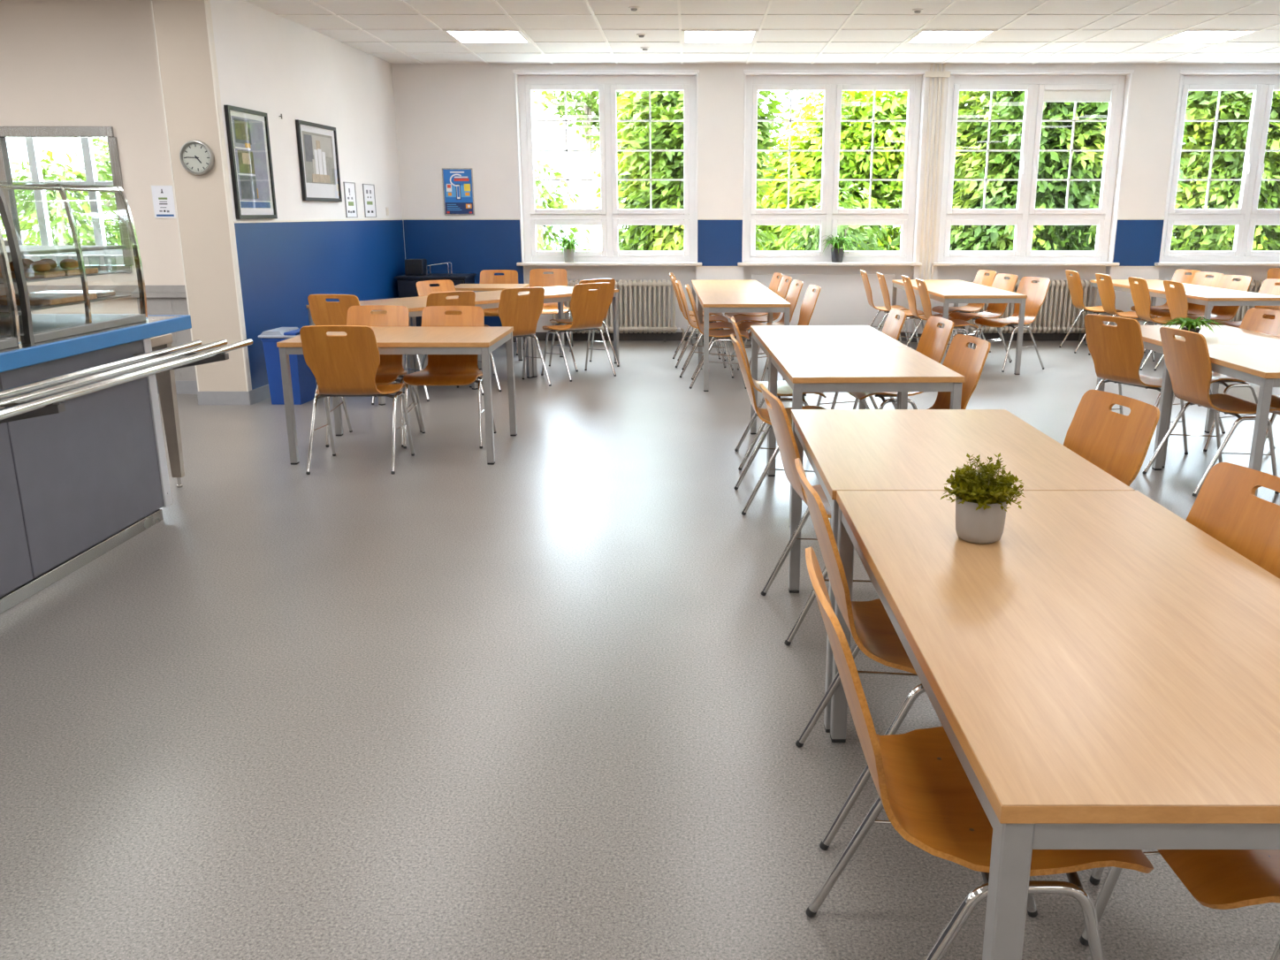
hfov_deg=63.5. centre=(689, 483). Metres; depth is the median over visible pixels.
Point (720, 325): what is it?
chair
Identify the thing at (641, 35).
ceiling sensor
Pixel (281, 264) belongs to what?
wall
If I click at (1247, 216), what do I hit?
window
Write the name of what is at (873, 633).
chair
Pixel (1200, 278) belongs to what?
chair
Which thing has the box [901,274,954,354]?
chair
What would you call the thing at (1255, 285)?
radiator
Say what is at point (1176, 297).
chair
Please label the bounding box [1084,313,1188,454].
chair
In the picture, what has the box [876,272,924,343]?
chair
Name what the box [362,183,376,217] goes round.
framed notice
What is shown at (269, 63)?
wall
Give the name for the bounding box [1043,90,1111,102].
roller blind
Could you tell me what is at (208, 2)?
trim
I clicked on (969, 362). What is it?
chair
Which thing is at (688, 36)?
recessed light
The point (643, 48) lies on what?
ceiling sensor
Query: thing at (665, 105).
tree
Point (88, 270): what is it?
serving board
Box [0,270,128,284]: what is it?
shelf
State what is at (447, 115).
wall
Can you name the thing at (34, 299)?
serving board
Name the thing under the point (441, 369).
chair
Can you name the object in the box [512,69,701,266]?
window
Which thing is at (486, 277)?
chair
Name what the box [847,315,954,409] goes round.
chair
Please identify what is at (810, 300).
chair
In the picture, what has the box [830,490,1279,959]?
table
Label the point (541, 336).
baseboard
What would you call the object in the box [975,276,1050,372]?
chair
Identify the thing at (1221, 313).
chair
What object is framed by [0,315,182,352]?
countertop
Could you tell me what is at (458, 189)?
poster
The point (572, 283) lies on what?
radiator
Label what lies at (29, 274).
serving board
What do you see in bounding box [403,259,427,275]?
storage box
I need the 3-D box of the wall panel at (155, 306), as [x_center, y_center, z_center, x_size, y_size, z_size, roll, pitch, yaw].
[-4.228,-1.200,8.615,0.665,0.690,0.024,0,15,0]
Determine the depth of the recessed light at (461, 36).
9.64 m
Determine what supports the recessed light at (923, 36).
in the ceiling
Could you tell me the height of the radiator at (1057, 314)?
0.720 m
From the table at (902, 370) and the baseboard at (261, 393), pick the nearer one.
the table at (902, 370)
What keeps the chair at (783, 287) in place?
on the floor
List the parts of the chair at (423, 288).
leg, backrest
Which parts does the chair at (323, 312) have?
leg, backrest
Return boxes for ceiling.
[243,0,1279,62]
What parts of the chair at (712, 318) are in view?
backrest, leg, leg, seat, leg, leg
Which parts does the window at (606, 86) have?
sash, sash, handle, sill, handle, sash, sash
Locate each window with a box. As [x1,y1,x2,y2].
[0,126,133,273]
[12,137,122,255]
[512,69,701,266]
[737,69,928,266]
[932,69,1134,266]
[1154,69,1279,266]
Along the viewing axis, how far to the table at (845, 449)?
3.33 m
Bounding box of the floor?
[0,340,1279,959]
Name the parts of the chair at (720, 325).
backrest, leg, leg, seat, leg, leg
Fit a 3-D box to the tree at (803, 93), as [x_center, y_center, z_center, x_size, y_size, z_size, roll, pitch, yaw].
[3.103,-7.424,23.256,5.271,6.737,2.576,0,15,0]
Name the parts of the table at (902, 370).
leg, leg, leg, leg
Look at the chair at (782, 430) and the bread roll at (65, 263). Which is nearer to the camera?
the chair at (782, 430)
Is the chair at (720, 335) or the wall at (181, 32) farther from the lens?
the chair at (720, 335)
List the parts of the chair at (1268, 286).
seat, backrest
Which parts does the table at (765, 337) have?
leg, leg, leg, leg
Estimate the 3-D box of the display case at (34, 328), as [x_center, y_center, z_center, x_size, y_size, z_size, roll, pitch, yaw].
[-2.951,-0.989,4.522,0.618,0.642,0.930,0,15,0]
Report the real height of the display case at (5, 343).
0.642 m
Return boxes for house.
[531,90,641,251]
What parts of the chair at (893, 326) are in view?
leg, leg, leg, leg, backrest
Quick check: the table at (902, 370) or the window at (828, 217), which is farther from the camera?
the window at (828, 217)
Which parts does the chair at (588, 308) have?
leg, leg, seat, seat frame, leg, backrest, leg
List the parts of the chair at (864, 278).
backrest, leg, leg, seat, leg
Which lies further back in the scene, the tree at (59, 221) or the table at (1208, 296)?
the tree at (59, 221)
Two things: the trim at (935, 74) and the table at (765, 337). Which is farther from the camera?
the trim at (935, 74)
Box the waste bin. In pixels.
[258,327,315,404]
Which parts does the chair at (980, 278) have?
seat, leg, backrest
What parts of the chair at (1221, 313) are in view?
seat, backrest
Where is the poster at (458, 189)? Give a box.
[441,167,474,214]
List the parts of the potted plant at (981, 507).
pot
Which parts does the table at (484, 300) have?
leg, leg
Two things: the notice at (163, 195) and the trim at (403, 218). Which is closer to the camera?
the notice at (163, 195)
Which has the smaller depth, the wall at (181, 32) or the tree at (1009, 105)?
the wall at (181, 32)
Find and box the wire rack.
[426,262,452,275]
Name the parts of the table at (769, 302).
leg, leg, leg, leg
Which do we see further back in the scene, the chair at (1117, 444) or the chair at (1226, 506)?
the chair at (1117, 444)
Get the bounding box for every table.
[276,326,517,464]
[305,297,478,405]
[407,292,533,388]
[454,283,529,360]
[475,285,619,377]
[691,279,772,365]
[697,291,791,391]
[749,325,909,464]
[767,347,964,523]
[788,409,1135,732]
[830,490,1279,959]
[891,279,1027,374]
[1085,279,1279,345]
[1096,325,1279,467]
[1151,344,1279,496]
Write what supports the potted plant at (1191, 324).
on the table at (1224, 335)
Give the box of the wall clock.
[179,140,214,175]
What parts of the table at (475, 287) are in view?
leg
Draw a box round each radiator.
[552,280,684,342]
[967,280,1097,342]
[1211,280,1264,321]
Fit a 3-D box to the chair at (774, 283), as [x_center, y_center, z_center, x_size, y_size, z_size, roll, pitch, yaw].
[0.666,-1.771,10.880,0.563,0.873,0.514,-2,15,-7]
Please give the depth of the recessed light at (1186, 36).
9.64 m
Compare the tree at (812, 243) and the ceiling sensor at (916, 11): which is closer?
the ceiling sensor at (916, 11)
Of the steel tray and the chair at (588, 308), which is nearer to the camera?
the steel tray
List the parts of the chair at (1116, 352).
leg, backrest, leg, seat, seat frame, leg, leg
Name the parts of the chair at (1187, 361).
leg, backrest, leg, seat frame, leg, seat, leg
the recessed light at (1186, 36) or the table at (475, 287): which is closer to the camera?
the recessed light at (1186, 36)
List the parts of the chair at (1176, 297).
leg, backrest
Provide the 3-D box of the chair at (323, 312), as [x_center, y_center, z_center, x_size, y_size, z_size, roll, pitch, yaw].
[-2.729,-1.106,8.341,0.514,0.873,0.563,2,15,8]
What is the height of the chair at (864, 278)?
0.873 m
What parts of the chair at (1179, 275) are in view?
seat, backrest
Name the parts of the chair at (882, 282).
backrest, seat, leg, leg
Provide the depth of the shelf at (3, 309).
4.44 m
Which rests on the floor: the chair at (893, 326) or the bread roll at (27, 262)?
the chair at (893, 326)
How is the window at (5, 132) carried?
in the wall at (64, 63)
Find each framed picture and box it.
[223,105,277,219]
[295,119,342,201]
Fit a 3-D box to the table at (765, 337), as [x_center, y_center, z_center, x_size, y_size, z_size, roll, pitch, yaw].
[0.828,-0.561,6.513,0.802,0.740,1.175,0,15,-2]
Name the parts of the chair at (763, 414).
backrest, leg, leg, seat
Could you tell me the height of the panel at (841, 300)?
0.720 m
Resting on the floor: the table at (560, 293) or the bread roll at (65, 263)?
the table at (560, 293)
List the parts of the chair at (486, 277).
seat, backrest, leg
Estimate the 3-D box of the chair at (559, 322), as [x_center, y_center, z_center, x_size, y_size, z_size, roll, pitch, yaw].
[-1.043,-1.577,10.136,0.514,0.873,0.563,-12,19,-38]
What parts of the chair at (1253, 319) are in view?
leg, leg, seat, seat frame, leg, backrest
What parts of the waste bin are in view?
lid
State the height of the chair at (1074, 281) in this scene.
0.873 m
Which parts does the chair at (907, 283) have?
backrest, leg, seat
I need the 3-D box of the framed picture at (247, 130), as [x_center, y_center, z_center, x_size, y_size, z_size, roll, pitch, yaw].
[-3.463,-2.521,8.172,0.029,0.830,0.670,1,15,3]
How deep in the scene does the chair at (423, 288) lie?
9.62 m
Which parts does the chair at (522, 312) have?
leg, backrest, seat frame, seat, leg, leg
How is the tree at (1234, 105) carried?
on the terrace
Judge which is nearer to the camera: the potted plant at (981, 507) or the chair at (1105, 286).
the potted plant at (981, 507)
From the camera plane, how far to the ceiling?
9.27 m
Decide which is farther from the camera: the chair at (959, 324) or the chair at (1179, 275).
the chair at (1179, 275)
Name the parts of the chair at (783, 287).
leg, seat, backrest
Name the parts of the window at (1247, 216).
sash, sash, sill, handle, sash, handle, sash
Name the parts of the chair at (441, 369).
leg, leg, seat, backrest, leg, leg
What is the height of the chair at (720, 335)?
0.873 m
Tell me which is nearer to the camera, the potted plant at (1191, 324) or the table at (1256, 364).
the table at (1256, 364)
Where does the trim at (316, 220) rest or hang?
attached to the wall at (269, 63)
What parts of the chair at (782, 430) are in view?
backrest, leg, leg, seat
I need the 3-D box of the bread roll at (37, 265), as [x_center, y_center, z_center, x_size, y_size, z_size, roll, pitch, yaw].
[-2.800,-0.936,4.453,0.080,0.046,0.080,0,15,0]
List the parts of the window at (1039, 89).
sash, sash, handle, sill, handle, sash, sash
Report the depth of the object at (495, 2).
9.23 m
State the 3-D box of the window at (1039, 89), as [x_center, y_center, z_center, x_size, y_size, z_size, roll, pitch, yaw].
[3.880,-3.568,11.773,2.140,2.120,0.275,0,15,0]
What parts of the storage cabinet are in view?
door, door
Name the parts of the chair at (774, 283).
seat, backrest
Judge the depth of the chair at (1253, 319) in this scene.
6.68 m
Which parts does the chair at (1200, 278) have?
seat, backrest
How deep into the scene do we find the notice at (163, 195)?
8.34 m
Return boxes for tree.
[0,137,121,245]
[532,91,637,251]
[533,158,591,251]
[590,91,798,251]
[755,91,998,251]
[757,91,885,116]
[762,182,899,251]
[876,91,1200,251]
[1169,91,1279,251]
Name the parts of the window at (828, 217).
sash, sash, handle, sill, handle, sash, sash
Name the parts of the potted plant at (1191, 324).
pot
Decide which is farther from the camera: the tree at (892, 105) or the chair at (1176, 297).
the tree at (892, 105)
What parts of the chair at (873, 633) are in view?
backrest, leg, leg, seat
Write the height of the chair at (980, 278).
0.873 m
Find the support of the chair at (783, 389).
on the floor
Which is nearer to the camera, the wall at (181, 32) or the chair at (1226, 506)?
the chair at (1226, 506)
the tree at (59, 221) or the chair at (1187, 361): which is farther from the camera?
the tree at (59, 221)
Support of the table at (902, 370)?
on the floor
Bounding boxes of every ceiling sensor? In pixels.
[628,6,639,11]
[636,33,646,38]
[640,46,649,50]
[912,8,922,13]
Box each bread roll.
[8,261,28,271]
[22,259,33,268]
[30,260,51,271]
[39,259,57,268]
[59,259,78,268]
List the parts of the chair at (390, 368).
leg, leg, backrest, seat, seat frame, leg, leg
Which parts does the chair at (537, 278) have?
backrest, seat, leg, leg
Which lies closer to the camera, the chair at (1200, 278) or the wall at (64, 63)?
the wall at (64, 63)
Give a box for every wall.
[0,0,198,394]
[24,63,1279,340]
[152,0,246,391]
[209,0,402,220]
[234,220,405,389]
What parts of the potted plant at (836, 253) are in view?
pot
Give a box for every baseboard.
[196,391,251,404]
[249,384,270,404]
[512,332,1085,342]
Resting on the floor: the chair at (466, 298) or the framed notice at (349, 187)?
the chair at (466, 298)
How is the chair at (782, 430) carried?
on the floor
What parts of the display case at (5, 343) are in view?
rail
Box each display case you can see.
[0,182,148,343]
[0,227,21,350]
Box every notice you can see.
[150,184,176,219]
[342,182,358,217]
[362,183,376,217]
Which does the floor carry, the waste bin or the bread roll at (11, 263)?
the waste bin
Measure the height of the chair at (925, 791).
0.873 m
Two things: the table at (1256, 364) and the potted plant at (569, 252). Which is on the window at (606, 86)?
the potted plant at (569, 252)
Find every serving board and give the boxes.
[0,270,65,278]
[0,293,97,305]
[26,267,98,275]
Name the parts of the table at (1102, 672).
leg, leg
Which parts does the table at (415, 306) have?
leg, leg, leg, leg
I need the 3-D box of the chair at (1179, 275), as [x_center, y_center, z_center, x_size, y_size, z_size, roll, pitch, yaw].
[5.265,-1.927,11.473,0.563,0.873,0.514,-4,15,-14]
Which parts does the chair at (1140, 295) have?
backrest, leg, seat, seat frame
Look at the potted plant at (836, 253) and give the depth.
11.91 m
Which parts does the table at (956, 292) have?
leg, leg, leg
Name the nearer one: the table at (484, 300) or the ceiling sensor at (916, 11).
the ceiling sensor at (916, 11)
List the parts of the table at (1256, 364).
leg, leg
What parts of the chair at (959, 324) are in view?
backrest, seat, leg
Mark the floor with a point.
(547, 700)
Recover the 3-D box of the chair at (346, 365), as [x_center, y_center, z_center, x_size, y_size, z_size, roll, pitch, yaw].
[-1.985,-0.529,6.140,0.514,0.873,0.563,0,15,-1]
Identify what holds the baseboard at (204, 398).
attached to the wall at (181, 32)
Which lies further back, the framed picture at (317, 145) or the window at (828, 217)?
the window at (828, 217)
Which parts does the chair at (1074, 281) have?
leg, backrest, leg, seat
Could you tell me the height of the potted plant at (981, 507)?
0.205 m
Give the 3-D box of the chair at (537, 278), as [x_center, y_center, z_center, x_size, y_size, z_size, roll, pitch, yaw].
[-1.572,-1.921,11.453,0.514,0.873,0.563,-1,15,-4]
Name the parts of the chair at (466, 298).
leg, leg, backrest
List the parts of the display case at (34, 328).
panel, frame, glass, rail, lamp rail, rail, post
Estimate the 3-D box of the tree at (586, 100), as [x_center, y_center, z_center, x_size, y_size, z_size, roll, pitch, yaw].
[-1.727,-5.500,18.786,2.309,5.281,2.032,1,15,5]
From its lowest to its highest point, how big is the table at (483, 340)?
0.740 m
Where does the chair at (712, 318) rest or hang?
on the floor
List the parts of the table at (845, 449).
leg, leg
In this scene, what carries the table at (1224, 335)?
on the floor
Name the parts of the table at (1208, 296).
leg, leg, leg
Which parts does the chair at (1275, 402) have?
leg, seat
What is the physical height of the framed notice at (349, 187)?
0.340 m
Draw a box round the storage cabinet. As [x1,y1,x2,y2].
[394,273,476,326]
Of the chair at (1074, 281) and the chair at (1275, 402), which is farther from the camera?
the chair at (1074, 281)
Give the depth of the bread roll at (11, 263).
4.43 m
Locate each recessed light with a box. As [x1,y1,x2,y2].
[442,30,531,43]
[681,30,758,43]
[905,30,997,43]
[1151,30,1260,43]
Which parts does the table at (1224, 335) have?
leg, leg, leg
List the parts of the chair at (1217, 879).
leg, seat, leg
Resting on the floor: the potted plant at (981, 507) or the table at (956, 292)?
the table at (956, 292)
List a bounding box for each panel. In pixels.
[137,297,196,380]
[750,274,894,330]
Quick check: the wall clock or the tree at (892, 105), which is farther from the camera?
the tree at (892, 105)
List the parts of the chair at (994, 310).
leg, leg, seat, backrest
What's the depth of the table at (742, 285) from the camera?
10.76 m
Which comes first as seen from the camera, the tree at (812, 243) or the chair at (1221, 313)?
the chair at (1221, 313)
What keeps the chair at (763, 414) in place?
on the floor
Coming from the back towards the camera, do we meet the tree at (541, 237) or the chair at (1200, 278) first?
the tree at (541, 237)
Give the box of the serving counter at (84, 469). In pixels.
[0,314,252,614]
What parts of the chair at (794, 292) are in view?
leg, seat, backrest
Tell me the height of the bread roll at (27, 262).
0.046 m
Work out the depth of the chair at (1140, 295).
10.05 m
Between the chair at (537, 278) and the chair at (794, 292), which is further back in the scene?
the chair at (537, 278)
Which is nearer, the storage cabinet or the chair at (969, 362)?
the chair at (969, 362)
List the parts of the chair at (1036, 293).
leg, leg, seat, leg, seat frame, backrest, leg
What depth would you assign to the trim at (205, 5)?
7.77 m
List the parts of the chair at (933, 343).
leg, seat, seat frame, leg, leg, leg, backrest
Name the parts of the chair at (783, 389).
backrest, leg, leg, seat, seat frame, leg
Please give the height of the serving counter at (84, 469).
0.968 m
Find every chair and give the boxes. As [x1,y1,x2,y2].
[299,325,414,474]
[307,294,396,404]
[325,304,421,447]
[403,290,483,401]
[403,305,496,449]
[415,279,495,375]
[477,287,551,391]
[479,269,524,355]
[524,268,573,351]
[540,282,616,381]
[548,278,619,372]
[669,272,723,359]
[671,275,728,367]
[675,279,733,378]
[685,283,749,388]
[723,272,782,359]
[730,275,792,360]
[730,333,825,515]
[731,316,826,470]
[737,279,803,370]
[748,284,821,381]
[759,383,871,645]
[794,457,925,850]
[805,546,1153,959]
[816,308,906,409]
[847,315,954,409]
[860,269,909,346]
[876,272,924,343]
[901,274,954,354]
[914,278,978,350]
[927,334,990,409]
[931,269,996,352]
[945,273,1018,361]
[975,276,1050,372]
[1059,269,1123,353]
[1063,389,1159,486]
[1079,849,1279,959]
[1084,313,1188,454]
[1088,273,1157,361]
[1089,462,1279,884]
[1127,276,1178,370]
[1130,268,1200,352]
[1142,326,1279,496]
[1143,271,1224,353]
[1153,280,1215,370]
[1172,307,1279,451]
[1187,274,1251,320]
[1211,278,1279,327]
[1264,394,1279,441]
[1266,267,1279,285]
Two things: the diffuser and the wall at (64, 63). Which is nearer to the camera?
the wall at (64, 63)
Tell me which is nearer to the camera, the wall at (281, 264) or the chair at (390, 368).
the chair at (390, 368)
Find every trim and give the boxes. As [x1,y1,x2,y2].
[150,0,248,391]
[205,0,251,391]
[233,218,403,222]
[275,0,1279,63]
[403,218,1164,266]
[918,63,950,279]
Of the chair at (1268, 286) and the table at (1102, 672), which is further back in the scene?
the chair at (1268, 286)
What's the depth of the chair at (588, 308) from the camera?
9.37 m
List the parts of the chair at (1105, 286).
backrest, seat, leg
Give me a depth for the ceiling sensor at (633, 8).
8.28 m
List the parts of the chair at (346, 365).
leg, leg, backrest, seat frame, seat, leg, leg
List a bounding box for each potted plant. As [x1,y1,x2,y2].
[552,235,586,262]
[817,235,856,262]
[940,452,1025,543]
[1158,316,1224,333]
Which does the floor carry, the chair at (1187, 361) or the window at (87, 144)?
the chair at (1187, 361)
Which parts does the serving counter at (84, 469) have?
panel, panel, corner post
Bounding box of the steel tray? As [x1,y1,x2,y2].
[29,290,115,297]
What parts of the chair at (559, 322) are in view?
leg, leg, seat, leg, backrest, leg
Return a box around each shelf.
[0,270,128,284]
[0,295,130,313]
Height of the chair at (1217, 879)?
0.873 m
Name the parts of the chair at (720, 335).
backrest, leg, leg, seat, seat frame, leg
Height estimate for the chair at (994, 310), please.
0.873 m
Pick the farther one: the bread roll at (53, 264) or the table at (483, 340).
the table at (483, 340)
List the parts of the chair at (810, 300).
leg, backrest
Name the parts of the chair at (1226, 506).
leg, backrest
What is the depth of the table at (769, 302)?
8.76 m
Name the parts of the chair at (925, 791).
leg, backrest, leg, seat, seat frame, leg, leg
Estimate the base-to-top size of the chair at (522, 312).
0.873 m
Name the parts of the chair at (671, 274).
backrest, leg, leg, seat, leg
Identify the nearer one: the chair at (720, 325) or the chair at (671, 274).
the chair at (720, 325)

